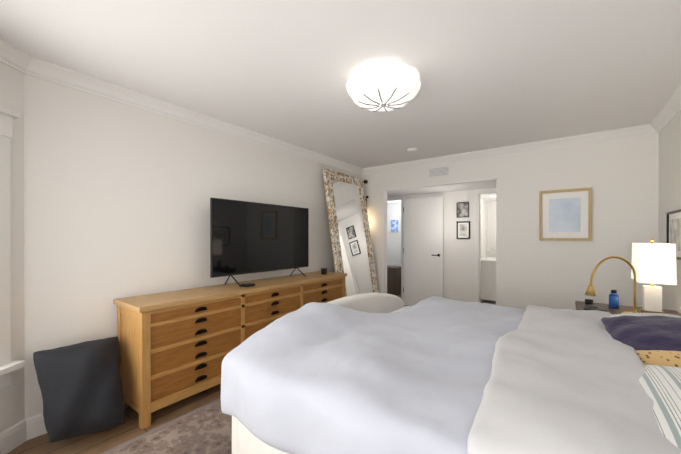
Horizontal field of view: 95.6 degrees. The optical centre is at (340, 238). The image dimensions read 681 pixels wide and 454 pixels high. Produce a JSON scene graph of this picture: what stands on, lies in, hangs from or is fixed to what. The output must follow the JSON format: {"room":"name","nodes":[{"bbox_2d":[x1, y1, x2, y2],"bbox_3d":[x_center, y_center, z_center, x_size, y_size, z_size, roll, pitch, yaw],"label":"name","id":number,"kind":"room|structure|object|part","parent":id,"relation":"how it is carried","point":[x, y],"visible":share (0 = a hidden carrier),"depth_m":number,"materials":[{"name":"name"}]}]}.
{"room":"bedroom","nodes":[
{"label":"bedroom","id":0,"kind":"room"},
{"bbox_2d":[0,61,24,432],"bbox_3d":[-2.072,0.075,1.407,0.120,2.440,1.227,0,0,-1],"label":"wall","id":1,"kind":"structure","parent":0,"point":[12,404],"depth_m":1.92,"materials":[{"name":"white paint"}]},
{"bbox_2d":[0,105,24,389],"bbox_3d":[-2.035,0.062,1.401,0.195,1.665,1.000,0,0,-1],"label":"window","id":2,"kind":"structure","parent":1,"relation":"in","point":[7,364],"depth_m":1.84,"materials":[{"name":"white paint"}]},
{"bbox_2d":[0,413,46,453],"bbox_3d":[0.336,1.225,2.190,3.550,0.135,4.930,0,0,36],"label":"baseboard","id":3,"kind":"structure","parent":1,"relation":"attached to","point":[17,435],"depth_m":1.94,"materials":[{"name":"white paint"}]},
{"bbox_2d":[0,38,680,175],"bbox_3d":[0.336,-1.099,2.183,3.550,0.098,4.930,0,0,36],"label":"crown molding","id":4,"kind":"structure","parent":1,"relation":"attached to","point":[16,58],"depth_m":2.99,"materials":[{"name":"white paint"}]},
{"bbox_2d":[24,74,361,418],"bbox_3d":[-0.844,0.068,3.682,0.120,2.440,4.150,0,0,36],"label":"wall","id":5,"kind":"structure","parent":0,"point":[117,196],"depth_m":2.38,"materials":[{"name":"white paint"}]},
{"bbox_2d":[7,294,408,453],"bbox_3d":[0.668,1.327,3.899,5.270,0.080,8.320,0,0,36],"label":"floor","id":6,"kind":"structure","parent":0,"point":[99,442],"depth_m":2.03,"materials":[{"name":"brown wood"}]},
{"bbox_2d":[33,336,124,442],"bbox_3d":[-1.654,0.972,2.003,0.369,0.544,0.445,0,0,36],"label":"floor cushion","id":7,"kind":"object","parent":6,"relation":"on","point":[80,384],"visible":1,"depth_m":1.92,"materials":[{"name":"grey fabric"}]},
{"bbox_2d":[101,398,231,453],"bbox_3d":[0.349,1.286,2.336,2.280,0.011,2.920,0,0,36],"label":"rug","id":8,"kind":"object","parent":6,"relation":"on","point":[206,429],"visible":0.1,"depth_m":1.99,"materials":[{"name":"brown carpet"}]},
{"bbox_2d":[220,293,680,453],"bbox_3d":[0.877,0.652,1.790,2.182,1.257,2.198,0,0,36],"label":"bed","id":9,"kind":"object","parent":8,"relation":"on","point":[374,373],"visible":1,"depth_m":1.27,"materials":[{"name":"white fabric"}]},
{"bbox_3d":[0.851,1.058,1.820,2.058,0.248,2.000,0,0,36],"label":"frame","id":10,"kind":"part","parent":9,"relation":"part of","materials":[{"name":"white fabric"}]},
{"bbox_2d":[220,296,525,453],"bbox_3d":[0.691,0.674,1.930,1.717,0.471,2.192,0,0,36],"label":"duvet","id":11,"kind":"object","parent":9,"relation":"on","point":[348,374],"depth_m":1.32,"materials":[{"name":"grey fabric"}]},
{"bbox_3d":[0.881,0.819,1.797,1.973,0.270,1.940,0,0,36],"label":"mattress","id":12,"kind":"part","parent":9,"relation":"part of","materials":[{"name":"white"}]},
{"bbox_2d":[601,315,680,367],"bbox_3d":[1.610,0.519,1.457,0.553,0.221,0.518,0,0,36],"label":"cushion","id":13,"kind":"object","parent":9,"relation":"on","point":[656,339],"depth_m":1.48,"materials":[{"name":"purple fabric"}]},
{"bbox_2d":[610,313,680,317],"bbox_3d":[1.794,0.569,1.785,0.492,0.214,0.900,0,0,36],"label":"pillow","id":14,"kind":"object","parent":9,"relation":"on","point":[628,314],"depth_m":1.94,"materials":[{"name":"fabric"}]},
{"bbox_2d":[638,365,680,448],"bbox_3d":[1.174,0.581,0.938,0.499,0.196,0.900,0,0,36],"label":"pillow","id":15,"kind":"object","parent":9,"relation":"on","point":[659,386],"depth_m":0.94,"materials":[{"name":"fabric"}]},
{"bbox_2d":[113,271,346,428],"bbox_3d":[-0.816,0.875,3.174,0.472,0.830,2.420,0,0,36],"label":"dresser","id":16,"kind":"object","parent":6,"relation":"on","point":[177,345],"visible":0.73,"depth_m":2.39,"materials":[{"name":"brown wood"}]},
{"bbox_2d":[240,283,254,286],"bbox_3d":[-0.882,0.446,2.936,0.100,0.025,0.100,0,0,36],"label":"media box","id":17,"kind":"object","parent":16,"relation":"on","point":[247,284],"visible":0.94,"depth_m":2.90,"materials":[{"name":"black plastic"}]},
{"bbox_2d":[210,198,308,286],"bbox_3d":[-0.780,0.045,3.294,0.258,0.821,1.290,0,0,36],"label":"tv","id":18,"kind":"object","parent":16,"relation":"on","point":[246,237],"visible":0.98,"depth_m":3.16,"materials":[{"name":"black plastic"}]},
{"bbox_2d":[321,268,326,274],"bbox_3d":[-0.208,0.418,3.893,0.080,0.075,0.080,0,0,36],"label":"candle jar","id":19,"kind":"object","parent":16,"relation":"on","point":[323,271],"visible":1,"depth_m":3.86,"materials":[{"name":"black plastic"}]},
{"bbox_2d":[323,168,377,296],"bbox_3d":[0.201,0.156,4.566,0.050,2.270,0.980,-11,-6,36],"label":"floor mirror","id":20,"kind":"object","parent":6,"relation":"on","point":[350,230],"visible":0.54,"depth_m":4.53,"materials":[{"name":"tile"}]},
{"bbox_2d":[387,265,400,295],"bbox_3d":[1.155,0.968,7.165,0.500,0.620,0.430,0,0,36],"label":"base cabinet","id":21,"kind":"object","parent":6,"relation":"on","point":[393,280],"visible":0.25,"depth_m":6.92,"materials":[{"name":"brown wood"}]},
{"bbox_2d":[482,300,495,303],"bbox_3d":[3.256,1.279,5.829,1.270,0.006,1.950,0,0,36],"label":"floor","id":22,"kind":"structure","parent":6,"relation":"on","point":[489,301],"depth_m":6.12,"materials":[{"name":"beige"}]},
{"bbox_2d":[481,248,495,302],"bbox_3d":[3.148,0.745,6.247,0.560,1.070,1.040,0,0,36],"label":"bathroom vanity","id":23,"kind":"object","parent":22,"relation":"on","point":[488,278],"visible":0.44,"depth_m":5.88,"materials":[{"name":"white paint"}]},
{"bbox_2d":[575,301,680,315],"bbox_3d":[2.311,0.942,2.496,0.673,0.700,0.575,0,0,36],"label":"nightstand","id":24,"kind":"object","parent":6,"relation":"on","point":[580,305],"visible":0.12,"depth_m":2.59,"materials":[{"name":"brown wood"}]},
{"bbox_2d":[583,299,606,311],"bbox_3d":[2.129,0.567,2.599,0.140,0.045,0.390,0,0,36],"label":"clutter","id":25,"kind":"object","parent":24,"relation":"on","point":[589,303],"visible":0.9,"depth_m":2.58,"materials":[{"name":"black plastic"}]},
{"bbox_2d":[585,256,637,313],"bbox_3d":[2.076,0.362,2.323,0.381,0.456,0.348,0,0,36],"label":"reading lamp","id":26,"kind":"object","parent":24,"relation":"on","point":[590,291],"visible":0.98,"depth_m":2.31,"materials":[{"name":"gold metal"}]},
{"bbox_2d":[609,290,618,308],"bbox_3d":[2.304,0.513,2.601,0.066,0.152,0.066,0,0,36],"label":"water bottle","id":27,"kind":"object","parent":24,"relation":"on","point":[613,299],"visible":1,"depth_m":2.58,"materials":[{"name":"blue glass"}]},
{"bbox_2d":[631,239,676,312],"bbox_3d":[2.468,0.297,2.444,0.200,0.586,0.350,0,0,36],"label":"table lamp","id":28,"kind":"object","parent":24,"relation":"on","point":[653,263],"visible":1,"depth_m":2.34,"materials":[{"name":"white ceramic"},{"name":"white fabric shade"},{"name":"brass"}]},
{"bbox_2d":[0,0,680,167],"bbox_3d":[0.336,-1.198,2.183,3.790,0.100,5.170,0,0,36],"label":"ceiling","id":29,"kind":"structure","parent":0,"point":[497,73],"depth_m":1.99,"materials":[{"name":"white paint"}]},
{"bbox_2d":[346,61,420,111],"bbox_3d":[0.309,-1.046,2.222,0.536,0.197,0.518,0,0,36],"label":"ceiling lamp","id":30,"kind":"object","parent":29,"relation":"attached to","point":[382,86],"visible":1,"depth_m":2.06,"materials":[{"name":"white glass"}]},
{"bbox_2d":[407,148,416,152],"bbox_3d":[0.927,-1.135,4.000,0.140,0.034,0.140,0,0,36],"label":"smoke detector","id":31,"kind":"object","parent":29,"relation":"attached to","point":[411,150],"visible":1,"depth_m":3.96,"materials":[{"name":"white paint"}]},
{"bbox_2d":[387,203,400,265],"bbox_3d":[1.350,0.224,7.386,2.290,2.105,0.120,0,0,36],"label":"wall","id":32,"kind":"structure","parent":0,"point":[394,242],"depth_m":7.36,"materials":[{"name":"white paint"}]},
{"bbox_2d":[390,219,398,231],"bbox_3d":[1.286,-0.293,7.340,0.220,0.300,0.020,0,0,36],"label":"picture","id":33,"kind":"object","parent":32,"relation":"attached to","point":[394,225],"visible":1,"depth_m":7.34,"materials":[{"name":"blue paper"}]},
{"bbox_2d":[387,181,495,203],"bbox_3d":[1.816,-0.875,6.268,4.360,0.100,3.170,0,0,36],"label":"ceiling","id":34,"kind":"structure","parent":0,"point":[480,185],"depth_m":5.32,"materials":[{"name":"white paint"}]},
{"bbox_2d":[389,188,495,302],"bbox_3d":[1.850,0.230,5.571,3.480,2.105,0.120,0,0,36],"label":"wall","id":35,"kind":"structure","parent":0,"point":[458,269],"depth_m":5.35,"materials":[{"name":"white paint"}]},
{"bbox_2d":[403,196,443,305],"bbox_3d":[1.495,0.264,5.655,0.752,2.013,0.105,0,0,36],"label":"hall door","id":36,"kind":"structure","parent":35,"relation":"in","point":[423,249],"depth_m":5.65,"materials":[{"name":"white paint"}]},
{"bbox_2d":[387,188,495,301],"bbox_3d":[1.724,0.232,5.577,3.030,2.100,0.018,0,0,36],"label":"door frame","id":37,"kind":"structure","parent":35,"relation":"attached to","point":[476,240],"depth_m":5.17,"materials":[{"name":"white paint"}]},
{"bbox_2d":[456,221,469,238],"bbox_3d":[2.106,-0.137,5.293,0.220,0.300,0.020,0,0,36],"label":"framed picture","id":38,"kind":"object","parent":35,"relation":"attached to","point":[463,229],"visible":1,"depth_m":5.29,"materials":[{"name":"white paper"}]},
{"bbox_2d":[457,202,468,217],"bbox_3d":[2.098,-0.487,5.298,0.200,0.260,0.020,0,0,36],"label":"framed picture","id":39,"kind":"object","parent":35,"relation":"attached to","point":[462,209],"visible":1,"depth_m":5.29,"materials":[{"name":"grey paper"}]},
{"bbox_2d":[481,199,487,257],"bbox_3d":[2.730,0.228,6.284,0.120,2.105,2.070,0,0,36],"label":"wall","id":40,"kind":"structure","parent":0,"point":[484,204],"depth_m":6.76,"materials":[{"name":"white paint"}]},
{"bbox_2d":[487,201,495,256],"bbox_3d":[3.863,0.227,6.664,1.260,2.105,0.120,0,0,36],"label":"wall","id":41,"kind":"structure","parent":0,"point":[488,225],"depth_m":6.93,"materials":[{"name":"white paint"}]},
{"bbox_2d":[362,134,658,309],"bbox_3d":[1.826,0.066,4.225,3.790,2.440,0.120,0,0,36],"label":"wall","id":42,"kind":"structure","parent":0,"point":[620,177],"depth_m":3.59,"materials":[{"name":"white paint"}]},
{"bbox_2d":[428,165,449,177],"bbox_3d":[1.414,-0.954,4.437,0.310,0.140,0.016,0,0,36],"label":"air vent","id":43,"kind":"object","parent":42,"relation":"in","point":[439,171],"visible":1,"depth_m":4.43,"materials":[{"name":"white metal"}]},
{"bbox_2d":[383,178,497,304],"bbox_3d":[1.395,0.250,4.542,1.680,2.070,0.120,0,0,36],"label":"trim","id":44,"kind":"structure","parent":42,"relation":"attached to","point":[385,191],"depth_m":4.68,"materials":[{"name":"white paint"}]},
{"bbox_2d":[539,187,591,240],"bbox_3d":[2.592,-0.267,3.568,0.490,0.590,0.030,0,0,36],"label":"framed picture","id":45,"kind":"object","parent":42,"relation":"attached to","point":[565,214],"visible":0.98,"depth_m":3.56,"materials":[{"name":"blue paper"}]},
{"bbox_2d":[658,110,680,312],"bbox_3d":[1.817,0.076,1.104,0.120,2.440,5.170,0,0,36],"label":"wall","id":46,"kind":"structure","parent":0,"point":[670,167],"depth_m":2.77,"materials":[{"name":"white paint"}]},
{"bbox_2d":[666,209,680,259],"bbox_3d":[2.745,-0.029,2.500,0.025,0.400,0.660,0,0,36],"label":"framed picture","id":47,"kind":"object","parent":46,"relation":"attached to","point":[673,227],"visible":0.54,"depth_m":2.59,"materials":[{"name":"black plastic"}]}
]}

